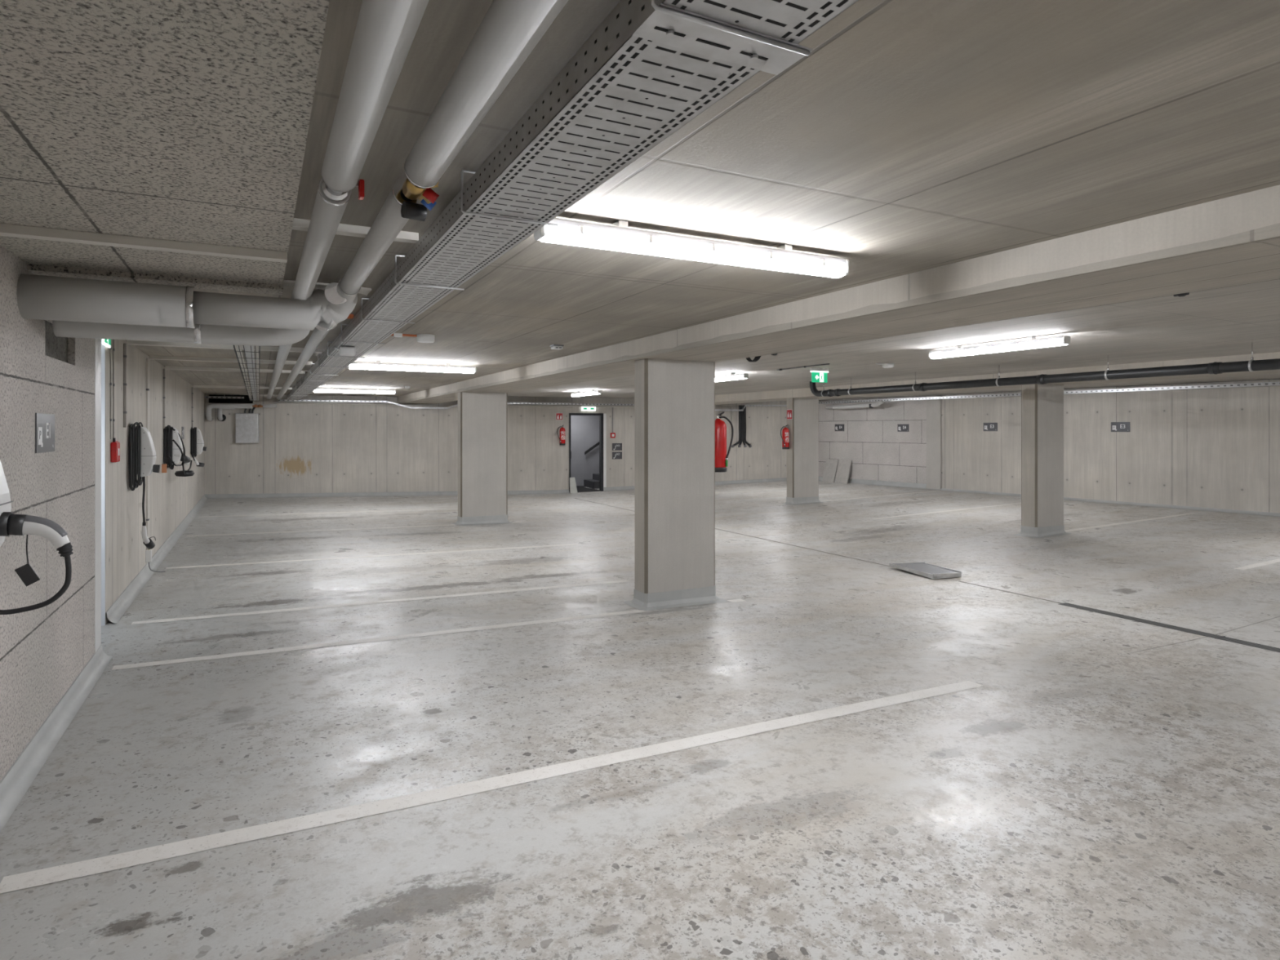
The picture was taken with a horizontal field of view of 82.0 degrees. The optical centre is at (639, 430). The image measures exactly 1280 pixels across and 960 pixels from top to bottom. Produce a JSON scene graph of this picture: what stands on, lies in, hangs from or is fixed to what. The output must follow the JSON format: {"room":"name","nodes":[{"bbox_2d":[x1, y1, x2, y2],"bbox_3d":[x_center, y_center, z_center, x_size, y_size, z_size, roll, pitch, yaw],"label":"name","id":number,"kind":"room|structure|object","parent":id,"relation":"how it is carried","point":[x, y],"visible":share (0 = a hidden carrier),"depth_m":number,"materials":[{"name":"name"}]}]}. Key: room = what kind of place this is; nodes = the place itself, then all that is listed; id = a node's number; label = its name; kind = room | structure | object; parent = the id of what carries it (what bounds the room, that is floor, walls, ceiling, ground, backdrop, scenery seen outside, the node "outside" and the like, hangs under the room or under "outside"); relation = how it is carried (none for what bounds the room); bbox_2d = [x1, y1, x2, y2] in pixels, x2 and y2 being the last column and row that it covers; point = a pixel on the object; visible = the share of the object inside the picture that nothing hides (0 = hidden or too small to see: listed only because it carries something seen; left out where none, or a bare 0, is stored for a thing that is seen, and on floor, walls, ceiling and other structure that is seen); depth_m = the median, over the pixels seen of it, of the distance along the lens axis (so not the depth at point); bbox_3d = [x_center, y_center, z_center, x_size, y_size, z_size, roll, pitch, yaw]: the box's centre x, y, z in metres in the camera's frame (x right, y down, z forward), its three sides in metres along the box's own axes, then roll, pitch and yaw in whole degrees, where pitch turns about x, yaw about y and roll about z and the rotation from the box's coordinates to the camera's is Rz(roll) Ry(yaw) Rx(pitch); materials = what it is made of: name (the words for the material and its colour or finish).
{"room":"parking garage","nodes":[
{"label":"parking garage","id":0,"kind":"room"},
{"bbox_2d":[0,244,94,781],"bbox_3d":[-1.023,0.392,-0.406,0.250,2.470,12.220,0,0,-27],"label":"wall","id":1,"kind":"structure","parent":0,"point":[44,650],"depth_m":3.67,"materials":[{"name":"grey concrete"}]},
{"bbox_2d":[0,460,73,614],"bbox_3d":[-2.158,0.274,2.486,0.394,0.703,0.297,0,0,-27],"label":"charger","id":2,"kind":"object","parent":1,"relation":"attached to","point":[11,523],"visible":1,"depth_m":2.52,"materials":[{"name":"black plastic"}]},
{"bbox_2d":[35,413,54,453],"bbox_3d":[-3.034,0.015,3.761,0.009,0.197,0.360,0,0,-27],"label":"sign","id":3,"kind":"object","parent":1,"relation":"attached to","point":[44,423],"visible":1,"depth_m":3.73,"materials":[{"name":"plastic"}]},
{"bbox_2d":[0,644,112,831],"bbox_3d":[-0.890,1.531,-0.326,0.080,0.094,12.240,0,0,-27],"label":"baseboard","id":4,"kind":"structure","parent":1,"relation":"attached to","point":[18,779],"depth_m":3.67,"materials":[{"name":"concrete"}]},
{"bbox_2d":[45,320,67,363],"bbox_3d":[-3.308,-0.483,4.025,0.165,0.220,0.710,0,0,-27],"label":"inset panel","id":5,"kind":"object","parent":1,"relation":"attached to","point":[56,348],"visible":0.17,"depth_m":4.09,"materials":[{"name":"metal"}]},
{"bbox_2d":[94,338,101,653],"bbox_3d":[-3.735,0.327,4.969,0.134,2.320,0.200,0,0,-27],"label":"trim","id":6,"kind":"structure","parent":1,"relation":"attached to","point":[97,341],"depth_m":4.97,"materials":[{"name":"metal"}]},
{"bbox_2d":[16,273,357,330],"bbox_3d":[-2.184,-0.654,3.663,1.468,0.276,0.421,0,0,-27],"label":"pipe","id":7,"kind":"object","parent":1,"relation":"attached to","point":[42,297],"visible":0.88,"depth_m":3.61,"materials":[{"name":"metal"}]},
{"bbox_2d":[101,338,105,626],"bbox_3d":[-4.733,0.392,5.117,1.498,2.470,1.120,0,0,-27],"label":"wall","id":8,"kind":"structure","parent":0,"point":[103,347],"depth_m":5.94,"materials":[{"name":"paint"}]},
{"bbox_2d":[105,339,204,624],"bbox_3d":[-7.335,0.392,11.506,0.250,2.470,12.620,0,0,-27],"label":"wall","id":9,"kind":"structure","parent":0,"point":[172,498],"depth_m":7.69,"materials":[{"name":"concrete"}]},
{"bbox_2d":[110,346,111,439],"bbox_3d":[-4.410,-0.373,6.140,0.012,0.900,0.015,0,0,-27],"label":"conduit","id":10,"kind":"object","parent":9,"relation":"attached to","point":[111,347],"visible":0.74,"depth_m":6.14,"materials":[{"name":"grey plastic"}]},
{"bbox_2d":[112,339,115,438],"bbox_3d":[-4.474,-0.373,6.264,0.012,0.900,0.015,0,0,-27],"label":"conduit","id":11,"kind":"object","parent":9,"relation":"attached to","point":[113,348],"visible":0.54,"depth_m":6.26,"materials":[{"name":"grey plastic"}]},
{"bbox_2d":[110,437,119,462],"bbox_3d":[-4.483,0.172,6.319,0.048,0.210,0.355,0,0,-27],"label":"fire extinguisher","id":12,"kind":"object","parent":9,"relation":"attached to","point":[115,445],"visible":1,"depth_m":6.17,"materials":[{"name":"red metal"}]},
{"bbox_2d":[123,343,127,427],"bbox_3d":[-4.722,-0.408,6.756,0.025,0.770,0.028,0,0,-27],"label":"conduit","id":13,"kind":"object","parent":9,"relation":"attached to","point":[125,356],"visible":1,"depth_m":6.74,"materials":[{"name":"grey plastic"}]},
{"bbox_2d":[128,422,160,549],"bbox_3d":[-4.793,0.543,7.133,0.245,1.242,0.414,0,0,-27],"label":"charger","id":14,"kind":"object","parent":9,"relation":"attached to","point":[142,457],"visible":1,"depth_m":7.05,"materials":[{"name":"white plastic"}]},
{"bbox_2d":[146,357,149,550],"bbox_3d":[-5.434,0.282,8.132,0.026,2.150,0.076,0,0,-27],"label":"conduit","id":15,"kind":"object","parent":9,"relation":"attached to","point":[147,358],"visible":0.66,"depth_m":8.11,"materials":[{"name":"beige plastic"}]},
{"bbox_2d":[145,549,165,572],"bbox_3d":[-5.338,1.423,8.117,0.181,0.304,0.065,0,0,-27],"label":"cable box","id":16,"kind":"object","parent":9,"relation":"attached to","point":[148,552],"visible":0.94,"depth_m":8.07,"materials":[{"name":"white plastic"}]},
{"bbox_2d":[106,494,208,623],"bbox_3d":[-7.126,1.526,11.445,0.085,0.098,12.320,0,0,-27],"label":"baseboard","id":17,"kind":"structure","parent":9,"relation":"attached to","point":[115,612],"depth_m":7.93,"materials":[{"name":"concrete"}]},
{"bbox_2d":[162,368,165,428],"bbox_3d":[-6.160,-0.408,9.536,0.026,0.770,0.031,0,0,-27],"label":"conduit","id":18,"kind":"object","parent":9,"relation":"attached to","point":[163,370],"visible":1,"depth_m":9.52,"materials":[{"name":"grey plastic"}]},
{"bbox_2d":[161,425,194,476],"bbox_3d":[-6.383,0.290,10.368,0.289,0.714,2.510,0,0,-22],"label":"charger","id":19,"kind":"object","parent":9,"relation":"attached to","point":[173,444],"visible":1,"depth_m":9.63,"materials":[{"name":"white plastic"}]},
{"bbox_2d":[190,426,206,466],"bbox_3d":[-8.083,0.314,13.495,0.250,0.740,0.311,0,0,-27],"label":"charger","id":20,"kind":"object","parent":9,"relation":"attached to","point":[197,443],"visible":1,"depth_m":13.40,"materials":[{"name":"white plastic"}]},
{"bbox_2d":[204,393,786,493],"bbox_3d":[-2.506,0.377,19.888,16.500,2.800,0.301,0,0,-20],"label":"wall","id":21,"kind":"structure","parent":0,"point":[300,448],"depth_m":18.44,"materials":[{"name":"concrete"}]},
{"bbox_2d":[217,408,235,421],"bbox_3d":[-9.558,-0.387,17.010,0.366,0.379,0.172,0,0,-20],"label":"pipe","id":22,"kind":"object","parent":21,"relation":"attached to","point":[221,417],"visible":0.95,"depth_m":16.93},
{"bbox_2d":[208,394,253,403],"bbox_3d":[-9.615,-0.723,17.342,1.000,0.300,0.080,0,0,-20],"label":"opening","id":23,"kind":"object","parent":21,"relation":"attached to","point":[246,400],"depth_m":17.31,"materials":[{"name":"black"}]},
{"bbox_2d":[205,403,276,421],"bbox_3d":[-9.219,-0.408,17.078,1.448,0.420,0.259,0,0,-20],"label":"pipe","id":24,"kind":"object","parent":21,"relation":"attached to","point":[208,410],"visible":1,"depth_m":16.89,"materials":[{"name":"grey metal"}]},
{"bbox_2d":[235,407,258,443],"bbox_3d":[-9.157,-0.126,17.172,0.470,0.855,0.158,0,0,-20],"label":"electrical box","id":25,"kind":"object","parent":21,"relation":"attached to","point":[246,424],"visible":0.92,"depth_m":17.11,"materials":[{"name":"metal"}]},
{"bbox_2d":[204,488,569,498],"bbox_3d":[-5.995,1.594,18.394,8.720,0.237,0.090,0,0,-20],"label":"baseboard","id":26,"kind":"structure","parent":21,"relation":"attached to","point":[547,491],"depth_m":18.04,"materials":[{"name":"concrete"}]},
{"bbox_2d":[272,401,634,407],"bbox_3d":[-3.899,-0.645,19.185,10.200,0.036,0.037,0,0,-20],"label":"conduit pipe","id":27,"kind":"object","parent":21,"relation":"attached to","point":[273,402],"visible":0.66,"depth_m":18.23,"materials":[{"name":"beige plastic"}]},
{"bbox_2d":[279,396,634,408],"bbox_3d":[-3.753,-0.664,19.152,10.150,0.268,0.211,0,0,-20],"label":"cable tray","id":28,"kind":"object","parent":21,"relation":"attached to","point":[280,400],"visible":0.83,"depth_m":18.47,"materials":[{"name":"metal"}]},
{"bbox_2d":[556,425,565,444],"bbox_3d":[-2.099,0.136,19.758,0.174,0.542,0.206,0,0,30],"label":"fire extinguisher","id":29,"kind":"object","parent":21,"relation":"attached to","point":[562,438],"visible":1,"depth_m":19.71,"materials":[{"name":"red metal"}]},
{"bbox_2d":[568,413,606,492],"bbox_3d":[-1.448,0.627,20.169,1.050,2.171,0.150,0,0,-20],"label":"door frame","id":30,"kind":"structure","parent":21,"relation":"in","point":[602,417],"depth_m":20.26,"materials":[{"name":"metal"}]},
{"bbox_2d":[603,477,786,491],"bbox_3d":[2.100,1.553,21.402,6.610,0.256,0.090,0,0,-20],"label":"baseboard","id":31,"kind":"structure","parent":21,"relation":"attached to","point":[782,479],"depth_m":21.66,"materials":[{"name":"concrete"}]},
{"bbox_2d":[731,405,751,447],"bbox_3d":[3.000,-0.105,21.731,0.646,1.235,0.060,0,0,-20],"label":"cable bundle","id":32,"kind":"object","parent":21,"relation":"attached to","point":[742,415],"visible":1,"depth_m":21.72,"materials":[{"name":"black rubber"}]},
{"bbox_2d":[741,402,786,409],"bbox_3d":[4.004,-0.699,22.035,2.200,0.277,0.210,0,0,-20],"label":"cable tray","id":33,"kind":"object","parent":21,"relation":"attached to","point":[754,405],"visible":0.66,"depth_m":21.78,"materials":[{"name":"metal"}]},
{"bbox_2d":[570,415,599,485],"bbox_3d":[-1.607,0.477,21.342,3.600,3.000,1.800,0,0,-20],"label":"wall","id":34,"kind":"structure","parent":0,"point":[584,429],"depth_m":22.17,"materials":[{"name":"grey paint"}]},
{"bbox_2d":[576,485,599,492],"bbox_3d":[-1.560,1.804,21.216,3.600,0.246,2.070,0,0,-20],"label":"floor","id":35,"kind":"structure","parent":0,"point":[580,488],"depth_m":20.85,"materials":[{"name":"concrete"}]},
{"bbox_2d":[583,473,599,488],"bbox_3d":[-0.868,1.337,21.723,1.350,0.740,1.000,0,0,-20],"label":"flight","id":36,"kind":"object","parent":35,"relation":"on","point":[593,483],"visible":0.12,"depth_m":21.49,"materials":[{"name":"concrete"}]},
{"bbox_2d":[0,480,1279,959],"bbox_3d":[3.176,1.596,9.526,19.600,0.238,26.000,0,0,-27],"label":"floor","id":37,"kind":"structure","parent":0,"point":[1108,788],"depth_m":3.79,"materials":[{"name":"concrete"}]},
{"bbox_2d":[186,524,453,536],"bbox_3d":[-4.956,1.612,11.870,4.010,0.068,0.103,0,0,-27],"label":"parking line","id":38,"kind":"object","parent":37,"relation":"on","point":[436,525],"visible":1,"depth_m":11.72,"materials":[{"name":"white paint"}]},
{"bbox_2d":[199,508,454,517],"bbox_3d":[-5.843,1.619,14.485,4.860,0.083,0.102,0,0,-27],"label":"parking line","id":39,"kind":"object","parent":37,"relation":"on","point":[440,508],"visible":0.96,"depth_m":14.30,"materials":[{"name":"white paint"}]},
{"bbox_2d":[165,543,577,568],"bbox_3d":[-3.158,1.621,9.570,5.070,0.086,0.104,0,0,-27],"label":"parking line","id":40,"kind":"object","parent":37,"relation":"on","point":[570,544],"visible":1,"depth_m":9.35,"materials":[{"name":"white paint"}]},
{"bbox_2d":[111,609,645,670],"bbox_3d":[-1.732,1.613,5.803,3.980,0.068,0.104,0,0,-27],"label":"parking line","id":41,"kind":"object","parent":37,"relation":"on","point":[383,638],"visible":1,"depth_m":5.59,"materials":[{"name":"white paint"}]},
{"bbox_2d":[131,579,627,624],"bbox_3d":[-2.143,1.617,7.054,4.520,0.077,0.103,0,0,-27],"label":"parking line","id":42,"kind":"object","parent":37,"relation":"on","point":[624,580],"visible":1,"depth_m":6.82,"materials":[{"name":"white paint"}]},
{"bbox_2d":[453,391,513,525],"bbox_3d":[-2.798,0.530,13.106,1.020,2.386,0.430,0,0,-27],"label":"concrete pillar","id":43,"kind":"structure","parent":37,"relation":"on","point":[482,416],"depth_m":12.97,"materials":[{"name":"concrete"}]},
{"bbox_2d":[0,680,982,893],"bbox_3d":[-0.007,1.623,3.701,4.990,0.085,0.119,0,0,-27],"label":"parking line","id":44,"kind":"object","parent":37,"relation":"on","point":[77,869],"visible":1,"depth_m":3.20,"materials":[{"name":"white paint"}]},
{"bbox_2d":[569,477,577,493],"bbox_3d":[-1.795,1.495,19.917,0.205,0.420,0.080,0,0,-20],"label":"leaning board","id":45,"kind":"object","parent":37,"relation":"on","point":[573,489],"visible":1,"depth_m":19.90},
{"bbox_2d":[623,358,725,610],"bbox_3d":[0.341,0.530,7.107,0.960,2.386,0.430,0,0,-27],"label":"concrete pillar","id":46,"kind":"structure","parent":37,"relation":"on","point":[674,400],"depth_m":6.98,"materials":[{"name":"concrete"}]},
{"bbox_2d":[715,411,733,472],"bbox_3d":[0.810,0.119,7.339,0.236,0.597,0.183,0,0,10],"label":"fire extinguisher","id":47,"kind":"object","parent":46,"relation":"attached to","point":[721,456],"visible":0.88,"depth_m":7.26,"materials":[{"name":"red metal"}]},
{"bbox_2d":[782,397,823,505],"bbox_3d":[3.627,0.487,16.421,0.920,2.380,0.430,0,0,-27],"label":"concrete pillar","id":48,"kind":"structure","parent":37,"relation":"on","point":[802,454],"depth_m":16.28,"materials":[{"name":"concrete"}]},
{"bbox_2d":[780,424,789,448],"bbox_3d":[3.195,0.151,16.195,0.172,0.542,0.208,0,0,24],"label":"fire extinguisher","id":49,"kind":"object","parent":48,"relation":"attached to","point":[785,432],"visible":1,"depth_m":16.16,"materials":[{"name":"red metal"}]},
{"bbox_2d":[822,458,839,482],"bbox_3d":[5.586,1.195,21.618,0.220,0.660,0.460,0,0,-32],"label":"leaning slab","id":50,"kind":"object","parent":37,"relation":"on","point":[831,465],"visible":1,"depth_m":21.59,"materials":[{"name":"concrete"}]},
{"bbox_2d":[835,459,852,483],"bbox_3d":[5.848,1.195,21.192,0.220,0.660,0.460,0,0,-32],"label":"leaning slab","id":51,"kind":"object","parent":37,"relation":"on","point":[843,469],"visible":1,"depth_m":21.17,"materials":[{"name":"concrete"}]},
{"bbox_2d":[888,562,961,579],"bbox_3d":[3.424,1.673,8.830,0.467,0.059,0.746,0,0,-20],"label":"steel grating","id":52,"kind":"object","parent":37,"relation":"on","point":[926,570],"visible":1,"depth_m":8.70,"materials":[{"name":"metal"}]},
{"bbox_2d":[574,497,1279,652],"bbox_3d":[3.641,1.723,8.303,0.140,0.025,23.000,0,0,-27],"label":"channel","id":53,"kind":"object","parent":37,"relation":"on","point":[1142,620],"visible":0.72,"depth_m":6.61,"materials":[{"name":"metal"}]},
{"bbox_2d":[874,502,1021,519],"bbox_3d":[6.325,1.586,14.647,4.500,0.108,0.103,0,0,-27],"label":"parking line","id":54,"kind":"object","parent":37,"relation":"on","point":[1015,503],"visible":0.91,"depth_m":14.46,"materials":[{"name":"white paint"}]},
{"bbox_2d":[1013,383,1071,537],"bbox_3d":[6.277,0.486,11.486,0.870,2.379,0.450,0,0,-27],"label":"concrete pillar","id":55,"kind":"structure","parent":37,"relation":"on","point":[1042,405],"depth_m":11.34,"materials":[{"name":"concrete"}]},
{"bbox_2d":[1065,512,1199,532],"bbox_3d":[8.433,1.564,12.585,3.950,0.095,0.104,0,0,-27],"label":"parking line","id":56,"kind":"object","parent":37,"relation":"on","point":[1189,513],"visible":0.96,"depth_m":12.53,"materials":[{"name":"white paint"}]},
{"bbox_2d":[1233,558,1279,569],"bbox_3d":[9.331,1.575,9.851,5.170,0.124,0.103,0,0,-27],"label":"parking line","id":57,"kind":"object","parent":37,"relation":"on","point":[1275,561],"visible":1,"depth_m":8.89,"materials":[{"name":"white paint"}]},
{"bbox_2d":[124,0,1279,396],"bbox_3d":[-3.102,-0.933,6.558,5.720,0.200,26.500,0,0,-27],"label":"ceiling","id":58,"kind":"structure","parent":0,"point":[912,135],"depth_m":2.23,"materials":[{"name":"concrete"}]},
{"bbox_2d":[0,0,329,294],"bbox_3d":[-0.057,-0.795,-0.818,1.088,0.075,10.600,0,0,-27],"label":"ceiling panel","id":59,"kind":"object","parent":58,"relation":"attached to","point":[188,121],"visible":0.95,"depth_m":1.91,"materials":[{"name":"grey concrete"}]},
{"bbox_2d":[0,222,287,262],"bbox_3d":[-2.041,-0.765,3.020,1.072,0.035,0.064,0,0,-27],"label":"cable trunking","id":60,"kind":"object","parent":59,"relation":"attached to","point":[6,229],"visible":1,"depth_m":3.00,"materials":[{"name":"beige plastic"}]},
{"bbox_2d":[52,320,310,346],"bbox_3d":[-2.550,-0.638,4.240,1.209,0.326,0.596,0,0,-27],"label":"pipe","id":61,"kind":"object","parent":58,"relation":"hanging from","point":[202,333],"visible":0.49,"depth_m":3.98,"materials":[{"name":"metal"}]},
{"bbox_2d":[126,340,322,353],"bbox_3d":[-4.015,-0.814,7.212,1.660,0.038,0.102,0,0,-27],"label":"cable trunking","id":62,"kind":"object","parent":58,"relation":"attached to","point":[128,342],"visible":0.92,"depth_m":7.07,"materials":[{"name":"beige plastic"}]},
{"bbox_2d":[149,355,312,365],"bbox_3d":[-4.750,-0.814,8.633,1.660,0.038,0.102,0,0,-27],"label":"cable trunking","id":63,"kind":"object","parent":58,"relation":"attached to","point":[151,357],"visible":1,"depth_m":8.49,"materials":[{"name":"beige plastic"}]},
{"bbox_2d":[164,365,304,373],"bbox_3d":[-5.463,-0.814,10.009,1.660,0.038,0.102,0,0,-27],"label":"cable trunking","id":64,"kind":"object","parent":58,"relation":"attached to","point":[166,367],"visible":0.83,"depth_m":9.85,"materials":[{"name":"beige plastic"}]},
{"bbox_2d":[193,385,292,389],"bbox_3d":[-7.577,-0.814,14.094,1.660,0.038,0.102,0,0,-27],"label":"cable trunking","id":65,"kind":"object","parent":58,"relation":"attached to","point":[194,386],"visible":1,"depth_m":13.96,"materials":[{"name":"beige plastic"}]},
{"bbox_2d":[232,345,260,400],"bbox_3d":[-5.739,-0.684,10.902,0.191,0.063,13.160,0,0,-27],"label":"cable tray","id":66,"kind":"object","parent":58,"relation":"hanging from","point":[249,352],"visible":0.85,"depth_m":7.73,"materials":[{"name":"metal"}]},
{"bbox_2d":[283,280,371,295],"bbox_3d":[-1.751,-0.794,4.105,0.465,0.028,0.174,0,0,-27],"label":"support bracket","id":67,"kind":"object","parent":58,"relation":"attached to","point":[289,283],"visible":0.47,"depth_m":4.07,"materials":[{"name":"beige plastic"}]},
{"bbox_2d":[266,0,429,399],"bbox_3d":[-2.815,-0.740,5.918,0.125,0.102,24.100,0,0,-27],"label":"insulated pipe","id":68,"kind":"object","parent":58,"relation":"hanging from","point":[385,31],"visible":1,"depth_m":1.65,"materials":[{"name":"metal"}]},
{"bbox_2d":[312,386,395,394],"bbox_3d":[-5.588,-0.777,14.449,1.528,0.112,0.104,0,0,-27],"label":"light","id":69,"kind":"object","parent":58,"relation":"attached to","point":[332,389],"visible":0.84,"depth_m":14.41,"materials":[{"name":"plastic"}]},
{"bbox_2d":[314,390,395,394],"bbox_3d":[-5.588,-0.745,14.449,1.476,0.048,0.100,0,0,-27],"label":"diffuser","id":70,"kind":"object","parent":69,"relation":"attached to","point":[384,392],"depth_m":14.45,"materials":[{"name":"white"}]},
{"bbox_2d":[292,217,418,243],"bbox_3d":[-1.161,-0.817,3.025,0.482,0.033,0.057,0,0,-27],"label":"cable trunking","id":71,"kind":"object","parent":58,"relation":"attached to","point":[303,224],"visible":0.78,"depth_m":3.00,"materials":[{"name":"beige plastic"}]},
{"bbox_2d":[346,360,475,373],"bbox_3d":[-2.774,-0.777,9.036,1.528,0.112,0.104,0,0,-27],"label":"light","id":72,"kind":"object","parent":58,"relation":"attached to","point":[378,365],"visible":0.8,"depth_m":8.99,"materials":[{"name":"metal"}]},
{"bbox_2d":[349,364,474,373],"bbox_3d":[-2.774,-0.745,9.036,1.476,0.048,0.100,0,0,-27],"label":"diffuser","id":73,"kind":"object","parent":72,"relation":"attached to","point":[429,368],"depth_m":9.03,"materials":[{"name":"white"}]},
{"bbox_2d":[391,333,435,342],"bbox_3d":[-2.005,-0.802,6.394,0.437,0.062,0.154,0,0,-27],"label":"fire alarm","id":74,"kind":"object","parent":58,"relation":"attached to","point":[421,338],"visible":0.88,"depth_m":6.39,"materials":[{"name":"white plastic"}]},
{"bbox_2d":[276,0,568,399],"bbox_3d":[-2.679,-0.722,6.101,0.126,0.140,24.300,0,0,-27],"label":"insulated pipe","id":75,"kind":"object","parent":58,"relation":"hanging from","point":[509,31],"visible":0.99,"depth_m":1.67,"materials":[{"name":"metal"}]},
{"bbox_2d":[287,0,858,399],"bbox_3d":[-2.472,-0.758,6.377,0.333,0.141,24.600,0,0,-27],"label":"cable tray","id":76,"kind":"object","parent":58,"relation":"hanging from","point":[650,68],"visible":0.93,"depth_m":1.70,"materials":[{"name":"metal"}]},
{"bbox_2d":[333,346,355,355],"bbox_3d":[-2.467,-0.660,6.155,0.164,0.075,0.100,0,0,-27],"label":"junction box","id":77,"kind":"object","parent":76,"relation":"attached to","point":[344,350],"visible":1,"depth_m":6.12,"materials":[{"name":"white plastic"}]},
{"bbox_2d":[533,217,848,278],"bbox_3d":[0.287,-0.777,3.144,1.528,0.112,0.104,0,0,-27],"label":"light","id":78,"kind":"object","parent":58,"relation":"attached to","point":[618,237],"visible":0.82,"depth_m":3.05,"materials":[{"name":"white"}]},
{"bbox_2d":[818,395,926,484],"bbox_3d":[6.310,0.302,20.977,0.300,2.650,4.950,0,0,-32],"label":"wall","id":79,"kind":"structure","parent":0,"point":[870,438],"depth_m":20.29,"materials":[{"name":"concrete"}]},
{"bbox_2d":[825,400,884,408],"bbox_3d":[5.946,-0.699,20.532,0.254,0.216,2.127,0,0,-32],"label":"pipe","id":80,"kind":"object","parent":79,"relation":"attached to","point":[877,404],"visible":1,"depth_m":20.33,"materials":[{"name":"grey plastic"}]},
{"bbox_2d":[926,395,941,489],"bbox_3d":[7.480,0.327,18.744,0.050,2.500,0.420,0,0,-32],"label":"trim","id":81,"kind":"structure","parent":79,"relation":"attached to","point":[933,406],"depth_m":18.71,"materials":[{"name":"grey concrete"}]},
{"bbox_2d":[506,279,1279,398],"bbox_3d":[2.973,-0.983,9.702,6.400,0.200,26.500,0,0,-27],"label":"ceiling","id":82,"kind":"structure","parent":0,"point":[1224,321],"depth_m":7.64,"materials":[{"name":"concrete"}]},
{"bbox_2d":[571,389,601,396],"bbox_3d":[-1.215,-0.827,16.487,0.104,0.112,1.528,0,0,-27],"label":"light","id":83,"kind":"object","parent":82,"relation":"attached to","point":[593,392],"visible":1,"depth_m":16.33,"materials":[{"name":"plastic"}]},
{"bbox_2d":[571,391,600,396],"bbox_3d":[-1.215,-0.795,16.487,0.100,0.048,1.476,0,0,-27],"label":"diffuser","id":84,"kind":"object","parent":83,"relation":"attached to","point":[579,393],"depth_m":16.47,"materials":[{"name":"white"}]},
{"bbox_2d":[715,373,748,382],"bbox_3d":[1.244,-0.827,11.736,0.104,0.112,1.528,0,0,-27],"label":"light","id":85,"kind":"object","parent":82,"relation":"attached to","point":[732,376],"visible":0.59,"depth_m":11.34,"materials":[{"name":"plastic"}]},
{"bbox_2d":[715,375,746,382],"bbox_3d":[1.244,-0.795,11.736,0.100,0.048,1.476,0,0,-27],"label":"diffuser","id":86,"kind":"object","parent":85,"relation":"attached to","point":[721,378],"depth_m":11.40,"materials":[{"name":"white"}]},
{"bbox_2d":[809,367,828,382],"bbox_3d":[2.559,-0.780,10.502,0.300,0.205,0.060,0,0,-27],"label":"exit sign","id":87,"kind":"object","parent":82,"relation":"hanging from","point":[818,375],"visible":1,"depth_m":10.49,"materials":[{"name":"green plastic"}]},
{"bbox_2d":[397,184,1279,404],"bbox_3d":[-0.152,-0.873,7.973,0.900,0.420,26.300,0,0,-27],"label":"ceiling beam","id":88,"kind":"structure","parent":82,"relation":"attached to","point":[1258,262],"depth_m":3.73,"materials":[{"name":"concrete"}]},
{"bbox_2d":[399,222,1279,403],"bbox_3d":[-0.897,-0.684,8.495,0.066,0.052,21.914,0,0,-27],"label":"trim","id":89,"kind":"structure","parent":88,"relation":"attached to","point":[1269,233],"depth_m":3.57,"materials":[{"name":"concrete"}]},
{"bbox_2d":[928,335,1070,359],"bbox_3d":[3.520,-0.827,7.340,0.104,0.112,1.528,0,0,-27],"label":"light","id":90,"kind":"object","parent":82,"relation":"attached to","point":[1032,342],"visible":1,"depth_m":7.20,"materials":[{"name":"plastic"}]},
{"bbox_2d":[809,342,1279,396],"bbox_3d":[6.765,-0.733,6.291,0.131,0.301,15.954,0,0,-27],"label":"drain pipe","id":91,"kind":"object","parent":82,"relation":"hanging from","point":[1215,367],"visible":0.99,"depth_m":8.98,"materials":[{"name":"black metal"}]},
{"bbox_2d":[818,373,1279,400],"bbox_3d":[9.145,-0.983,12.897,5.900,0.200,26.500,0,0,-27],"label":"ceiling","id":92,"kind":"structure","parent":0,"point":[1273,375],"depth_m":14.17,"materials":[{"name":"concrete"}]},
{"bbox_2d":[715,351,1279,404],"bbox_3d":[6.229,-0.913,11.275,0.930,0.420,26.300,0,0,-27],"label":"ceiling beam","id":93,"kind":"structure","parent":92,"relation":"attached to","point":[775,395],"depth_m":11.42,"materials":[{"name":"concrete"}]},
{"bbox_2d":[941,379,1279,513],"bbox_3d":[12.783,0.302,10.459,0.313,2.650,19.750,0,0,-32],"label":"wall","id":94,"kind":"structure","parent":0,"point":[1214,448],"depth_m":14.64,"materials":[{"name":"concrete"}]},
{"bbox_2d":[983,422,997,431],"bbox_3d":[8.293,-0.073,17.436,0.009,0.200,0.360,0,0,-31],"label":"sign","id":95,"kind":"object","parent":94,"relation":"attached to","point":[987,426],"visible":1,"depth_m":17.43,"materials":[{"name":"plastic"}]},
{"bbox_2d":[818,379,1279,404],"bbox_3d":[11.256,-0.830,12.367,0.251,0.136,23.600,0,0,-32],"label":"cable tray","id":96,"kind":"object","parent":94,"relation":"attached to","point":[1263,384],"visible":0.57,"depth_m":15.10,"materials":[{"name":"metal"}]},
{"bbox_2d":[818,476,1279,516],"bbox_3d":[11.223,1.439,12.640,0.100,0.172,24.100,0,0,-32],"label":"baseboard","id":97,"kind":"structure","parent":94,"relation":"attached to","point":[908,485],"depth_m":15.72,"materials":[{"name":"concrete"}]},
{"bbox_2d":[1111,422,1129,431],"bbox_3d":[9.788,-0.061,15.010,0.009,0.200,0.360,0,0,-32],"label":"sign","id":98,"kind":"object","parent":94,"relation":"attached to","point":[1115,426],"visible":1,"depth_m":15.01,"materials":[{"name":"plastic"}]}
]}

